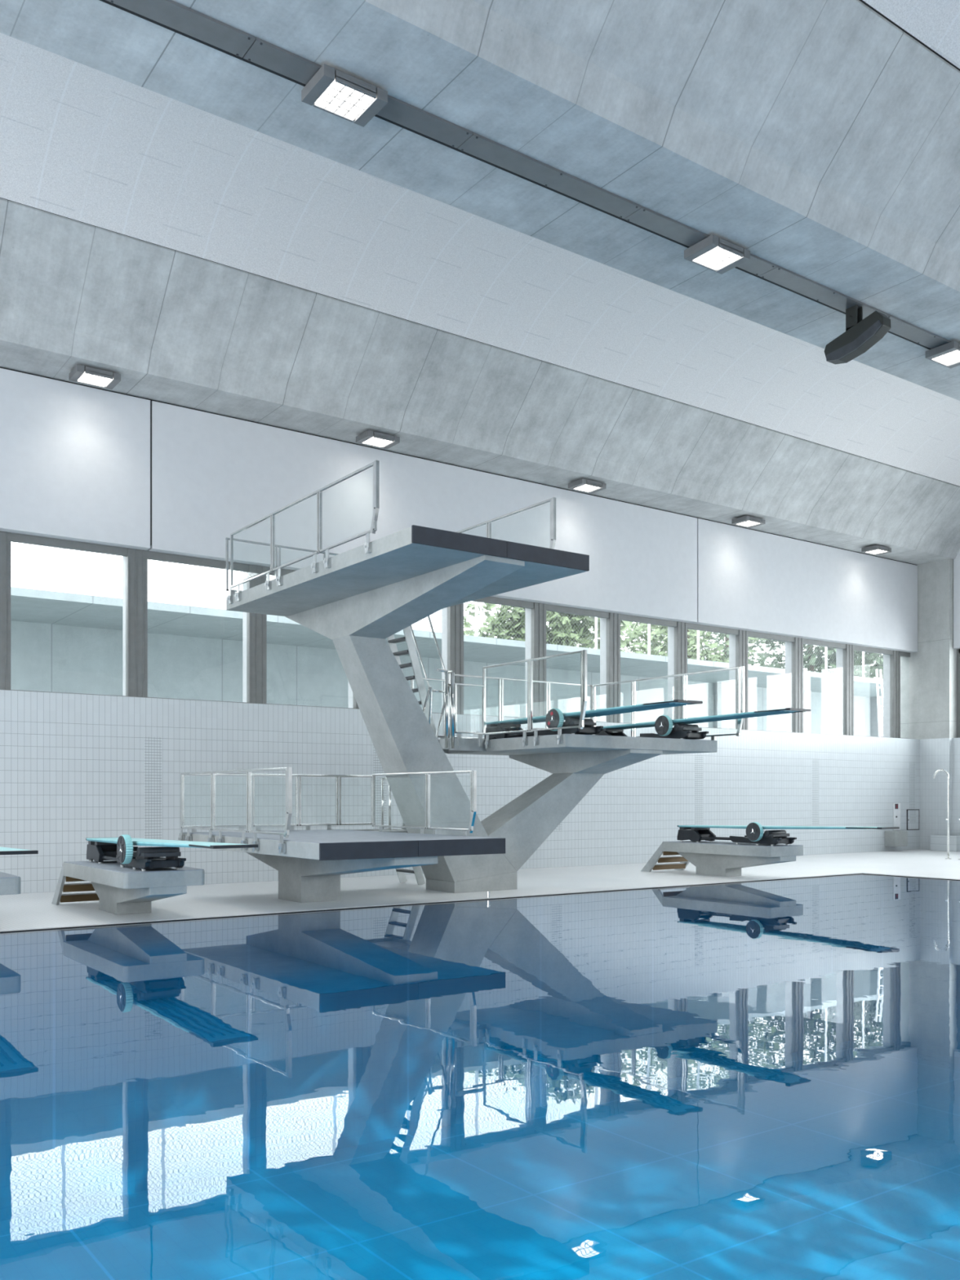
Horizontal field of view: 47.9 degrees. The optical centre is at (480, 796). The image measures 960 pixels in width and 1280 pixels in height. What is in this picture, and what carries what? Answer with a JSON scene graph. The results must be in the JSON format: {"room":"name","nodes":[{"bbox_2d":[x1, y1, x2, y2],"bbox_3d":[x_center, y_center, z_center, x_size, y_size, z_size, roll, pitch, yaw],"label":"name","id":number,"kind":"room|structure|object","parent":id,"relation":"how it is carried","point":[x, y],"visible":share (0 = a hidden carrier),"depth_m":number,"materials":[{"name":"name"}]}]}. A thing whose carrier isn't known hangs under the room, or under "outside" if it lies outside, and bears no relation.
{"room":"indoor diving pool","nodes":[
{"label":"indoor diving pool","id":0,"kind":"room"},
{"bbox_2d":[0,368,150,550],"bbox_3d":[-8.811,-5.655,16.910,7.304,2.590,0.220,0,0,-36],"label":"wall panel","id":1,"kind":"object","parent":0,"point":[75,459],"visible":1,"depth_m":18.19,"materials":[{"name":"paint"}]},
{"bbox_2d":[148,400,697,622],"bbox_3d":[-0.229,-5.655,23.047,13.724,2.590,0.220,0,0,-36],"label":"wall panel","id":2,"kind":"object","parent":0,"point":[214,476],"visible":0.86,"depth_m":21.50,"materials":[{"name":"paint"}]},
{"bbox_2d":[0,530,905,652],"bbox_3d":[-3.194,-7.210,21.314,39.600,5.840,0.350,0,0,-36],"label":"wall","id":3,"kind":"structure","parent":0,"point":[0,531],"depth_m":23.62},
{"bbox_2d":[122,555,125,695],"bbox_3d":[-6.171,-3.030,19.247,0.300,2.800,0.230,0,0,-36],"label":"window","id":4,"kind":"structure","parent":3,"relation":"in","point":[123,557],"depth_m":19.21,"materials":[{"name":"glass"}]},
{"bbox_2d":[242,571,246,702],"bbox_3d":[-4.325,-3.030,20.567,0.300,2.800,0.230,0,0,-36],"label":"window","id":5,"kind":"structure","parent":3,"relation":"in","point":[244,574],"depth_m":20.51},
{"bbox_2d":[348,682,352,708],"bbox_3d":[-2.478,-3.030,21.887,0.300,2.800,0.230,0,0,-36],"label":"window","id":6,"kind":"structure","parent":3,"relation":"in","point":[350,691],"depth_m":21.81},
{"bbox_2d":[441,607,447,709],"bbox_3d":[-0.632,-3.030,23.208,0.300,2.800,0.230,0,0,-36],"label":"window","id":7,"kind":"structure","parent":3,"relation":"in","point":[444,611],"depth_m":23.13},
{"bbox_2d":[0,366,915,564],"bbox_3d":[-3.029,-5.705,21.082,39.600,2.550,0.220,0,0,-36],"label":"trim","id":8,"kind":"structure","parent":3,"relation":"attached to","point":[151,400],"depth_m":20.28,"materials":[{"name":"metal"}]},
{"bbox_2d":[524,608,530,717],"bbox_3d":[1.214,-3.030,24.528,0.300,2.800,0.230,0,0,-36],"label":"pillar","id":9,"kind":"structure","parent":3,"relation":"in","point":[527,611],"depth_m":24.48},
{"bbox_2d":[600,617,606,721],"bbox_3d":[3.061,-3.030,25.849,0.300,2.800,0.230,0,0,-36],"label":"pillar","id":10,"kind":"structure","parent":3,"relation":"in","point":[602,620],"depth_m":25.78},
{"bbox_2d":[667,626,674,725],"bbox_3d":[4.907,-3.030,27.169,0.300,2.800,0.230,0,0,-36],"label":"window","id":11,"kind":"structure","parent":3,"relation":"in","point":[670,629],"depth_m":27.07,"materials":[{"name":"glass"}]},
{"bbox_2d":[728,634,735,728],"bbox_3d":[6.754,-3.030,28.490,0.300,2.800,0.230,0,0,-36],"label":"window","id":12,"kind":"structure","parent":3,"relation":"in","point":[731,637],"depth_m":28.42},
{"bbox_2d":[785,641,791,732],"bbox_3d":[8.600,-3.030,29.810,0.300,2.800,0.230,0,0,-36],"label":"window","id":13,"kind":"structure","parent":3,"relation":"in","point":[788,645],"depth_m":29.70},
{"bbox_2d":[835,648,842,734],"bbox_3d":[10.447,-3.030,31.131,0.300,2.800,0.230,0,0,-36],"label":"window","id":14,"kind":"structure","parent":3,"relation":"in","point":[838,651],"depth_m":31.07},
{"bbox_2d":[883,653,889,737],"bbox_3d":[12.293,-3.030,32.451,0.300,2.800,0.230,0,0,-36],"label":"window","id":15,"kind":"structure","parent":3,"relation":"in","point":[886,657],"depth_m":32.38,"materials":[{"name":"glass"}]},
{"bbox_2d":[0,689,919,893],"bbox_3d":[-3.052,-0.080,21.115,39.600,3.300,0.500,0,0,-36],"label":"wall","id":16,"kind":"structure","parent":0,"point":[74,768],"depth_m":20.71,"materials":[{"name":"tile"}]},
{"bbox_2d":[0,531,10,690],"bbox_3d":[-7.907,-3.045,17.771,0.350,2.630,0.132,0,0,-36],"label":"pillar","id":17,"kind":"structure","parent":16,"relation":"in","point":[5,537],"depth_m":17.77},
{"bbox_2d":[10,533,127,696],"bbox_3d":[-6.984,-3.045,18.432,1.920,2.630,0.090,0,0,-36],"label":"window","id":18,"kind":"structure","parent":16,"relation":"in","point":[15,537],"depth_m":18.38,"materials":[{"name":"grey metal"}]},
{"bbox_2d":[125,547,147,697],"bbox_3d":[-6.060,-3.045,19.091,0.350,2.630,0.132,0,0,-36],"label":"pillar","id":19,"kind":"structure","parent":16,"relation":"in","point":[136,560],"depth_m":19.04,"materials":[{"name":"concrete"}]},
{"bbox_2d":[147,551,248,702],"bbox_3d":[-5.137,-3.045,19.752,1.920,2.630,0.090,0,0,-36],"label":"window","id":20,"kind":"structure","parent":16,"relation":"in","point":[156,556],"depth_m":19.67,"materials":[{"name":"grey metal"}]},
{"bbox_2d":[246,564,266,704],"bbox_3d":[-4.214,-3.045,20.412,0.350,2.630,0.132,0,0,-36],"label":"pillar","id":21,"kind":"structure","parent":16,"relation":"in","point":[256,624],"depth_m":20.35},
{"bbox_2d":[266,566,351,708],"bbox_3d":[-3.291,-3.045,21.073,1.920,2.630,0.090,0,0,-36],"label":"window","id":22,"kind":"structure","parent":16,"relation":"in","point":[283,571],"depth_m":20.71,"materials":[{"name":"grey metal"}]},
{"bbox_2d":[352,693,359,709],"bbox_3d":[-2.367,-3.045,21.732,0.350,2.630,0.132,0,0,-36],"label":"window","id":23,"kind":"structure","parent":16,"relation":"in","point":[355,705],"depth_m":21.63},
{"bbox_2d":[447,603,463,715],"bbox_3d":[-0.521,-3.045,23.052,0.350,2.630,0.132,0,0,-36],"label":"pillar","id":24,"kind":"structure","parent":16,"relation":"in","point":[455,613],"depth_m":23.02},
{"bbox_2d":[463,596,533,718],"bbox_3d":[0.402,-3.045,23.714,1.920,2.630,0.090,0,0,-36],"label":"window","id":25,"kind":"structure","parent":16,"relation":"in","point":[492,600],"depth_m":23.79,"materials":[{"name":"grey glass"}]},
{"bbox_2d":[530,602,546,716],"bbox_3d":[1.326,-3.045,24.373,0.350,2.630,0.132,0,0,-36],"label":"pillar","id":26,"kind":"structure","parent":16,"relation":"in","point":[538,614],"depth_m":24.30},
{"bbox_2d":[546,604,608,722],"bbox_3d":[2.248,-3.045,25.034,1.920,2.630,0.090,0,0,-36],"label":"window","id":27,"kind":"structure","parent":16,"relation":"in","point":[561,609],"depth_m":25.00,"materials":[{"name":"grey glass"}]},
{"bbox_2d":[606,612,620,723],"bbox_3d":[3.172,-3.045,25.693,0.350,2.630,0.132,0,0,-36],"label":"pillar","id":28,"kind":"structure","parent":16,"relation":"in","point":[613,622],"depth_m":25.62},
{"bbox_2d":[620,613,677,724],"bbox_3d":[4.095,-3.045,26.355,1.920,2.630,0.090,0,0,-36],"label":"window","id":29,"kind":"structure","parent":16,"relation":"in","point":[623,617],"depth_m":26.32,"materials":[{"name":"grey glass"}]},
{"bbox_2d":[674,621,687,719],"bbox_3d":[5.019,-3.045,27.014,0.350,2.630,0.132,0,0,-36],"label":"pillar","id":30,"kind":"structure","parent":16,"relation":"in","point":[681,631],"depth_m":26.93,"materials":[{"name":"metal"}]},
{"bbox_2d":[687,622,738,729],"bbox_3d":[5.941,-3.045,27.675,1.920,2.630,0.090,0,0,-36],"label":"window","id":31,"kind":"structure","parent":16,"relation":"in","point":[690,626],"depth_m":27.63,"materials":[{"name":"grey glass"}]},
{"bbox_2d":[735,629,747,729],"bbox_3d":[6.865,-3.045,28.334,0.350,2.630,0.132,0,0,-36],"label":"pillar","id":32,"kind":"structure","parent":16,"relation":"in","point":[741,640],"depth_m":28.28,"materials":[{"name":"metal"}]},
{"bbox_2d":[747,631,795,732],"bbox_3d":[7.788,-3.045,28.995,1.920,2.630,0.090,0,0,-36],"label":"window","id":33,"kind":"structure","parent":16,"relation":"in","point":[753,634],"depth_m":28.94,"materials":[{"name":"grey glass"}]},
{"bbox_2d":[791,637,803,733],"bbox_3d":[8.711,-3.045,29.655,0.350,2.630,0.132,0,0,-36],"label":"pillar","id":34,"kind":"structure","parent":16,"relation":"in","point":[797,646],"depth_m":29.58,"materials":[{"name":"metal"}]},
{"bbox_2d":[803,638,845,735],"bbox_3d":[9.634,-3.045,30.316,1.920,2.630,0.090,0,0,-36],"label":"window","id":35,"kind":"structure","parent":16,"relation":"in","point":[810,642],"depth_m":30.28,"materials":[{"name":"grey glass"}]},
{"bbox_2d":[842,644,853,735],"bbox_3d":[10.558,-3.045,30.975,0.350,2.630,0.132,0,0,-36],"label":"pillar","id":36,"kind":"structure","parent":16,"relation":"in","point":[847,653],"depth_m":30.90,"materials":[{"name":"metal"}]},
{"bbox_2d":[853,644,893,737],"bbox_3d":[11.480,-3.045,31.636,1.920,2.630,0.090,0,0,-36],"label":"window","id":37,"kind":"structure","parent":16,"relation":"in","point":[860,648],"depth_m":31.61,"materials":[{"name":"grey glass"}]},
{"bbox_2d":[889,650,900,737],"bbox_3d":[12.404,-3.045,32.296,0.350,2.630,0.132,0,0,-36],"label":"window","id":38,"kind":"structure","parent":16,"relation":"in","point":[895,659],"depth_m":32.22,"materials":[{"name":"metal"}]},
{"bbox_2d":[884,831,907,846],"bbox_3d":[12.089,1.210,31.420,0.620,0.440,0.350,0,0,-36],"label":"wall box","id":39,"kind":"object","parent":16,"relation":"attached to","point":[892,838],"visible":1,"depth_m":31.25,"materials":[{"name":"concrete"}]},
{"bbox_2d":[893,803,900,830],"bbox_3d":[12.229,0.575,31.705,0.340,0.790,0.050,0,0,-36],"label":"control panel","id":40,"kind":"object","parent":16,"relation":"attached to","point":[896,806],"visible":1,"depth_m":31.68,"materials":[{"name":"white paint"}]},
{"bbox_2d":[900,651,910,738],"bbox_3d":[12.759,-3.045,32.551,0.524,2.630,0.090,0,0,-36],"label":"window","id":41,"kind":"structure","parent":16,"relation":"in","point":[903,654],"depth_m":32.53,"materials":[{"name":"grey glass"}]},
{"bbox_2d":[906,808,919,830],"bbox_3d":[12.895,0.675,32.193,0.610,0.610,0.030,0,0,-36],"label":"access hatch","id":42,"kind":"object","parent":16,"relation":"attached to","point":[913,815],"visible":1,"depth_m":32.18,"materials":[{"name":"metal"}]},
{"bbox_2d":[0,32,959,486],"bbox_3d":[-0.004,-9.004,17.369,40.200,1.069,4.470,0,0,-36],"label":"ceiling","id":43,"kind":"structure","parent":0,"point":[80,142],"depth_m":18.05,"materials":[{"name":"paint"}]},
{"bbox_2d":[0,848,959,931],"bbox_3d":[5.656,1.745,9.454,40.200,0.350,28.800,0,0,-36],"label":"floor","id":44,"kind":"structure","parent":0,"point":[35,910],"depth_m":18.54,"materials":[{"name":"tile"}]},
{"bbox_2d":[0,871,21,895],"bbox_3d":[-6.694,1.246,13.555,1.040,0.648,3.400,0,0,-36],"label":"pedestal","id":45,"kind":"object","parent":44,"relation":"on","point":[10,884],"visible":1,"depth_m":12.42,"materials":[{"name":"concrete"}]},
{"bbox_2d":[0,846,38,854],"bbox_3d":[-5.960,0.699,12.254,0.702,0.446,4.815,0,0,-36],"label":"springboard","id":46,"kind":"object","parent":45,"relation":"on","point":[3,851],"visible":1,"depth_m":10.44,"materials":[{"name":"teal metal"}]},
{"bbox_2d":[51,860,204,914],"bbox_3d":[-4.897,1.246,14.841,1.040,0.648,3.400,0,0,-36],"label":"pedestal","id":47,"kind":"object","parent":44,"relation":"on","point":[126,890],"visible":0.95,"depth_m":14.17,"materials":[{"name":"concrete"}]},
{"bbox_2d":[85,834,257,871],"bbox_3d":[-4.098,0.699,13.586,0.702,0.446,4.815,0,0,-36],"label":"springboard","id":48,"kind":"object","parent":47,"relation":"on","point":[121,849],"visible":1,"depth_m":13.59,"materials":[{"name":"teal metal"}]},
{"bbox_2d":[177,767,505,902],"bbox_3d":[-1.689,0.607,16.523,4.496,1.974,5.145,0,0,-36],"label":"platform","id":49,"kind":"object","parent":44,"relation":"on","point":[309,864],"visible":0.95,"depth_m":15.40,"materials":[{"name":"concrete"}]},
{"bbox_2d":[225,460,744,893],"bbox_3d":[0.632,-1.330,17.588,7.870,5.800,5.837,0,0,-36],"label":"tower","id":50,"kind":"object","parent":44,"relation":"on","point":[357,598],"visible":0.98,"depth_m":17.17,"materials":[{"name":"concrete"}]},
{"bbox_2d":[484,699,702,739],"bbox_3d":[1.604,-1.228,17.664,0.702,0.446,4.815,0,0,-36],"label":"springboard","id":51,"kind":"object","parent":50,"relation":"on","point":[554,717],"visible":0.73,"depth_m":17.66,"materials":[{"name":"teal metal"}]},
{"bbox_2d":[597,707,810,739],"bbox_3d":[3.638,-1.228,19.118,0.702,0.446,4.815,0,0,-36],"label":"springboard","id":52,"kind":"object","parent":50,"relation":"on","point":[683,728],"visible":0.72,"depth_m":19.09,"materials":[{"name":"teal metal"}]},
{"bbox_2d":[640,840,803,876],"bbox_3d":[4.807,1.246,21.780,1.040,0.648,3.400,0,0,-36],"label":"pedestal","id":53,"kind":"object","parent":44,"relation":"on","point":[725,859],"visible":0.98,"depth_m":21.46,"materials":[{"name":"concrete"}]},
{"bbox_2d":[676,822,899,845],"bbox_3d":[5.606,0.699,20.526,0.702,0.446,4.815,0,0,-36],"label":"springboard","id":54,"kind":"object","parent":53,"relation":"on","point":[754,830],"visible":1,"depth_m":20.61,"materials":[{"name":"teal metal"}]},
{"bbox_2d":[933,769,951,859],"bbox_3d":[11.721,0.434,27.438,0.161,2.271,0.491,0,0,-36],"label":"shower","id":55,"kind":"object","parent":44,"relation":"on","point":[938,771],"visible":1,"depth_m":27.28,"materials":[{"name":"metal"}]},
{"bbox_2d":[930,835,959,851],"bbox_3d":[13.612,1.345,31.507,0.400,0.450,0.820,0,0,-36],"label":"wall","id":56,"kind":"structure","parent":44,"relation":"on","point":[938,842],"depth_m":31.38,"materials":[{"name":"tile"}]},
{"bbox_2d":[116,1254,843,1279],"bbox_3d":[1.224,3.395,9.850,25.850,3.550,13.000,0,0,-36],"label":"floor","id":57,"kind":"structure","parent":0,"point":[424,1267],"depth_m":11.31,"materials":[{"name":"tile"}]},
{"bbox_2d":[0,874,959,1279],"bbox_3d":[1.220,1.590,9.825,25.415,0.001,12.565,0,0,-36],"label":"pool water","id":58,"kind":"object","parent":57,"relation":"in","point":[764,1075],"visible":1,"depth_m":6.07,"materials":[{"name":"liquid"}]},
{"bbox_2d":[0,873,959,933],"bbox_3d":[1.224,1.601,9.850,25.450,0.038,12.600,0,0,-36],"label":"trim","id":59,"kind":"structure","parent":57,"relation":"attached to","point":[856,873],"depth_m":15.89,"materials":[{"name":"tile"}]},
{"bbox_2d":[691,518,917,652],"bbox_3d":[9.231,-5.655,29.812,9.464,2.590,0.220,0,0,-36],"label":"wall panel","id":60,"kind":"object","parent":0,"point":[748,580],"visible":0.93,"depth_m":29.34,"materials":[{"name":"paint"}]},
{"bbox_2d":[862,0,959,68],"bbox_3d":[5.458,-9.007,9.731,40.200,1.073,4.490,0,0,-36],"label":"ceiling","id":61,"kind":"structure","parent":0,"point":[935,24],"depth_m":11.98,"materials":[{"name":"paint"}]},
{"bbox_2d":[900,558,956,739],"bbox_3d":[13.565,-5.930,32.605,0.800,8.400,1.740,0,0,-36],"label":"wall column","id":62,"kind":"structure","parent":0,"point":[928,677],"depth_m":32.12,"materials":[{"name":"concrete"}]},
{"bbox_2d":[920,737,952,849],"bbox_3d":[13.565,-0.080,32.605,0.800,3.300,1.740,0,0,-36],"label":"tiled wall","id":63,"kind":"structure","parent":0,"point":[935,754],"depth_m":32.03,"materials":[{"name":"tile"}]},
{"bbox_2d":[952,737,959,835],"bbox_3d":[22.166,-0.080,20.622,0.550,3.300,27.760,0,0,-36],"label":"wall","id":64,"kind":"structure","parent":0,"point":[956,741],"depth_m":31.65,"materials":[{"name":"tile"}]},
{"bbox_3d":[22.195,-3.045,20.606,0.120,2.630,27.700,0,0,-36],"label":"window","id":65,"kind":"structure","parent":64,"relation":"in","visible":0},
{"bbox_2d":[956,648,959,737],"bbox_3d":[14.197,-3.045,31.790,0.120,2.630,0.340,0,0,-36],"label":"window","id":66,"kind":"structure","parent":65,"relation":"attached to","point":[957,650],"depth_m":31.84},
{"bbox_2d":[953,550,959,648],"bbox_3d":[22.061,-7.170,20.535,0.220,5.620,27.740,0,0,-36],"label":"wall panel","id":67,"kind":"object","parent":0,"point":[957,561],"visible":0.6,"depth_m":31.66,"materials":[{"name":"paint"}]},
{"bbox_3d":[5.540,-10.130,9.617,40.800,0.200,29.800,0,0,-36],"label":"roof","id":68,"kind":"structure","parent":0,"visible":0},
{"bbox_2d":[0,0,959,400],"bbox_3d":[2.724,-8.505,13.554,40.200,3.050,4.860,0,0,-36],"label":"ceiling beam","id":69,"kind":"structure","parent":68,"relation":"attached to","point":[818,140],"depth_m":11.73,"materials":[{"name":"concrete"}]},
{"bbox_2d":[99,0,951,349],"bbox_3d":[1.994,-6.961,13.028,38.200,0.038,0.335,0,0,-36],"label":"track","id":70,"kind":"object","parent":69,"relation":"attached to","point":[172,15],"visible":0.77,"depth_m":11.65,"materials":[{"name":"grey metal"}]},
{"bbox_2d":[301,63,387,127],"bbox_3d":[-1.331,-6.905,10.629,0.700,0.150,0.480,0,0,-36],"label":"ceiling light","id":71,"kind":"object","parent":70,"relation":"attached to","point":[338,93],"visible":1,"depth_m":10.57,"materials":[{"name":"white"}]},
{"bbox_2d":[320,85,368,116],"bbox_3d":[-1.331,-6.840,10.629,0.424,0.005,0.420,0,0,-36],"label":"grille","id":72,"kind":"object","parent":71,"relation":"attached to","point":[337,100],"depth_m":10.63,"materials":[{"name":"plastic"}]},
{"bbox_2d":[315,80,373,119],"bbox_3d":[-1.331,-6.851,10.629,0.430,0.018,0.424,0,0,-36],"label":"diffuser","id":73,"kind":"object","parent":71,"relation":"attached to","point":[345,100],"depth_m":10.61,"materials":[{"name":"white"}]},
{"bbox_2d":[684,234,750,274],"bbox_3d":[3.012,-6.905,13.735,0.700,0.150,0.480,0,0,-36],"label":"ceiling light","id":74,"kind":"object","parent":70,"relation":"attached to","point":[714,253],"visible":1,"depth_m":13.66,"materials":[{"name":"white"}]},
{"bbox_2d":[693,246,740,269],"bbox_3d":[3.012,-6.851,13.735,0.430,0.018,0.424,0,0,-36],"label":"diffuser","id":75,"kind":"object","parent":74,"relation":"attached to","point":[717,257],"depth_m":13.73,"materials":[{"name":"white"}]},
{"bbox_2d":[698,249,735,267],"bbox_3d":[3.012,-6.840,13.735,0.424,0.005,0.420,0,0,-36],"label":"grille","id":76,"kind":"object","parent":74,"relation":"attached to","point":[711,258],"depth_m":13.74,"materials":[{"name":"plastic"}]},
{"bbox_2d":[925,340,959,368],"bbox_3d":[7.356,-6.905,16.841,0.700,0.150,0.480,0,0,-36],"label":"ceiling light","id":77,"kind":"object","parent":70,"relation":"attached to","point":[948,355],"visible":1,"depth_m":16.76,"materials":[{"name":"white"}]},
{"bbox_2d":[933,350,959,365],"bbox_3d":[7.356,-6.851,16.841,0.430,0.018,0.424,0,0,-36],"label":"diffuser","id":78,"kind":"object","parent":77,"relation":"attached to","point":[953,357],"depth_m":16.88,"materials":[{"name":"white"}]},
{"bbox_2d":[935,351,959,364],"bbox_3d":[7.356,-6.840,16.841,0.424,0.005,0.420,0,0,-36],"label":"grille","id":79,"kind":"object","parent":77,"relation":"attached to","point":[950,357],"depth_m":16.88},
{"bbox_2d":[824,304,891,364],"bbox_3d":[5.334,-6.598,15.320,0.220,0.699,0.966,0,0,-36],"label":"loudspeaker","id":80,"kind":"object","parent":69,"relation":"hanging from","point":[860,335],"visible":1,"depth_m":15.27,"materials":[{"name":"grey plastic"}]},
{"bbox_2d":[826,320,882,361],"bbox_3d":[5.269,-6.414,15.248,0.030,0.326,0.903,0,0,-36],"label":"grille","id":81,"kind":"object","parent":80,"relation":"attached to","point":[850,342],"depth_m":15.26,"materials":[{"name":"grey plastic"}]},
{"bbox_2d":[859,0,959,71],"bbox_3d":[4.126,-8.502,11.593,40.200,0.055,0.060,0,0,-36],"label":"trim","id":82,"kind":"structure","parent":69,"relation":"attached to","point":[862,1],"depth_m":12.02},
{"bbox_2d":[0,197,959,564],"bbox_3d":[-2.020,-8.505,20.187,40.200,3.050,2.410,0,0,-36],"label":"ceiling beam","id":83,"kind":"structure","parent":68,"relation":"attached to","point":[179,328],"depth_m":20.13,"materials":[{"name":"concrete"}]},
{"bbox_2d":[68,364,120,389],"bbox_3d":[-6.315,-6.905,17.736,0.700,0.150,0.480,0,0,-36],"label":"ceiling light","id":84,"kind":"object","parent":83,"relation":"attached to","point":[80,374],"visible":1,"depth_m":17.65,"materials":[{"name":"white"}]},
{"bbox_2d":[77,373,111,386],"bbox_3d":[-6.315,-6.851,17.736,0.430,0.018,0.424,0,0,-36],"label":"diffuser","id":85,"kind":"object","parent":84,"relation":"attached to","point":[100,380],"depth_m":17.71,"materials":[{"name":"white"}]},
{"bbox_2d":[80,374,110,385],"bbox_3d":[-6.315,-6.840,17.736,0.424,0.005,0.420,0,0,-36],"label":"grille","id":86,"kind":"object","parent":84,"relation":"attached to","point":[91,380],"depth_m":17.73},
{"bbox_2d":[355,430,399,448],"bbox_3d":[-1.972,-6.905,20.842,0.700,0.150,0.480,0,0,-36],"label":"ceiling light","id":87,"kind":"object","parent":83,"relation":"attached to","point":[369,437],"visible":1,"depth_m":20.75,"materials":[{"name":"white"}]},
{"bbox_2d":[362,437,391,447],"bbox_3d":[-1.972,-6.851,20.842,0.430,0.018,0.424,0,0,-36],"label":"diffuser","id":88,"kind":"object","parent":87,"relation":"attached to","point":[374,442],"depth_m":20.84,"materials":[{"name":"white"}]},
{"bbox_2d":[366,438,390,445],"bbox_3d":[-1.972,-6.840,20.842,0.424,0.005,0.420,0,0,-36],"label":"grille","id":89,"kind":"object","parent":87,"relation":"attached to","point":[371,442],"depth_m":20.84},
{"bbox_2d":[0,197,959,486],"bbox_3d":[-1.330,-8.502,19.223,40.200,0.055,0.060,0,0,-36],"label":"trim","id":90,"kind":"structure","parent":83,"relation":"attached to","point":[1,197],"depth_m":19.18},
{"bbox_2d":[568,478,606,493],"bbox_3d":[2.372,-6.905,23.948,0.700,0.150,0.480,0,0,-36],"label":"ceiling light","id":91,"kind":"object","parent":83,"relation":"attached to","point":[581,485],"visible":1,"depth_m":23.86,"materials":[{"name":"white"}]},
{"bbox_2d":[576,484,597,491],"bbox_3d":[2.372,-6.840,23.948,0.424,0.005,0.420,0,0,-36],"label":"grille","id":92,"kind":"object","parent":91,"relation":"attached to","point":[582,487],"depth_m":23.97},
{"bbox_2d":[573,484,599,491],"bbox_3d":[2.372,-6.851,23.948,0.430,0.018,0.424,0,0,-36],"label":"diffuser","id":93,"kind":"object","parent":91,"relation":"attached to","point":[584,487],"depth_m":23.93,"materials":[{"name":"white"}]},
{"bbox_2d":[731,515,764,528],"bbox_3d":[6.715,-6.905,27.055,0.700,0.150,0.480,0,0,-36],"label":"ceiling light","id":94,"kind":"object","parent":83,"relation":"attached to","point":[745,521],"visible":1,"depth_m":26.95,"materials":[{"name":"white"}]},
{"bbox_2d":[737,520,758,526],"bbox_3d":[6.715,-6.851,27.055,0.430,0.018,0.424,0,0,-36],"label":"diffuser","id":95,"kind":"object","parent":94,"relation":"attached to","point":[746,523],"depth_m":27.07,"materials":[{"name":"white"}]},
{"bbox_2d":[739,521,757,525],"bbox_3d":[6.715,-6.840,27.055,0.424,0.005,0.420,0,0,-36],"label":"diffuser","id":96,"kind":"object","parent":94,"relation":"attached to","point":[743,523],"depth_m":27.07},
{"bbox_2d":[861,545,891,555],"bbox_3d":[11.059,-6.905,30.161,0.700,0.150,0.480,0,0,-36],"label":"ceiling light","id":97,"kind":"object","parent":83,"relation":"attached to","point":[874,549],"visible":1,"depth_m":30.04,"materials":[{"name":"white"}]},
{"bbox_2d":[866,549,886,554],"bbox_3d":[11.059,-6.851,30.161,0.430,0.018,0.424,0,0,-36],"label":"diffuser","id":98,"kind":"object","parent":97,"relation":"attached to","point":[875,551],"depth_m":30.19,"materials":[{"name":"white"}]},
{"label":"outside","id":99,"kind":"structure","parent":0,"visible":0},
{"bbox_3d":[-7.446,1.820,61.985,180.000,0.500,70.500,0,0,-36],"label":"ground","id":100,"kind":"structure","parent":99,"visible":0},
{"bbox_2d":[10,586,883,737],"bbox_3d":[-2.053,-1.495,32.955,115.000,6.130,6.000,0,0,-36],"label":"terrace","id":101,"kind":"object","parent":100,"relation":"on","point":[67,642],"visible":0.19,"depth_m":30.99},
{"bbox_2d":[10,542,883,679],"bbox_3d":[6.530,-6.295,35.565,58.000,3.470,0.060,0,0,-36],"label":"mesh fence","id":102,"kind":"object","parent":101,"relation":"on","point":[63,551],"visible":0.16,"depth_m":30.78,"materials":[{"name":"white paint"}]},
{"bbox_2d":[463,601,630,648],"bbox_3d":[2.496,-4.338,47.221,6.898,11.826,6.974,0,0,-36],"label":"tree","id":103,"kind":"object","parent":100,"relation":"on","point":[489,606],"visible":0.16,"depth_m":46.11,"materials":[{"name":"green plant"}]},
{"bbox_2d":[508,610,667,653],"bbox_3d":[7.593,-8.286,73.006,13.540,19.718,10.832,0,0,43],"label":"tree","id":104,"kind":"object","parent":100,"relation":"on","point":[629,634],"visible":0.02,"depth_m":70.74,"materials":[{"name":"green plant"}]},
{"bbox_2d":[620,621,766,665],"bbox_3d":[10.741,-6.269,58.430,10.852,15.686,10.976,0,0,-31],"label":"tree","id":105,"kind":"object","parent":100,"relation":"on","point":[652,628],"visible":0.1,"depth_m":58.13,"materials":[{"name":"green plant"}]},
{"bbox_2d":[644,624,785,667],"bbox_3d":[18.545,-9.062,80.612,15.302,21.270,12.640,0,0,-36],"label":"tree","id":106,"kind":"object","parent":100,"relation":"on","point":[724,634],"visible":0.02,"depth_m":80.43,"materials":[{"name":"green plant"}]},
{"bbox_2d":[696,632,883,678],"bbox_3d":[19.530,-6.362,64.525,11.153,15.871,10.400,0,0,-36],"label":"tree","id":107,"kind":"object","parent":100,"relation":"on","point":[813,653],"visible":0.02,"depth_m":64.02,"materials":[{"name":"green plant"}]},
{"bbox_2d":[747,639,878,676],"bbox_3d":[29.798,-7.366,89.568,14.573,17.878,14.741,0,0,-36],"label":"tree","id":108,"kind":"object","parent":100,"relation":"on","point":[762,639],"visible":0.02,"depth_m":88.79,"materials":[{"name":"green plant"}]},
{"bbox_2d":[831,652,883,678],"bbox_3d":[28.329,-6.182,70.097,11.612,15.511,9.562,0,0,38],"label":"tree","id":109,"kind":"object","parent":100,"relation":"on","point":[867,656],"visible":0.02,"depth_m":71.28,"materials":[{"name":"green plant"}]},
{"bbox_2d":[875,668,883,737],"bbox_3d":[12.815,-1.305,34.114,0.426,5.766,2.812,0,0,15],"label":"ladder","id":110,"kind":"object","parent":100,"relation":"on","point":[877,670],"visible":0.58,"depth_m":34.98,"materials":[{"name":"metal"}]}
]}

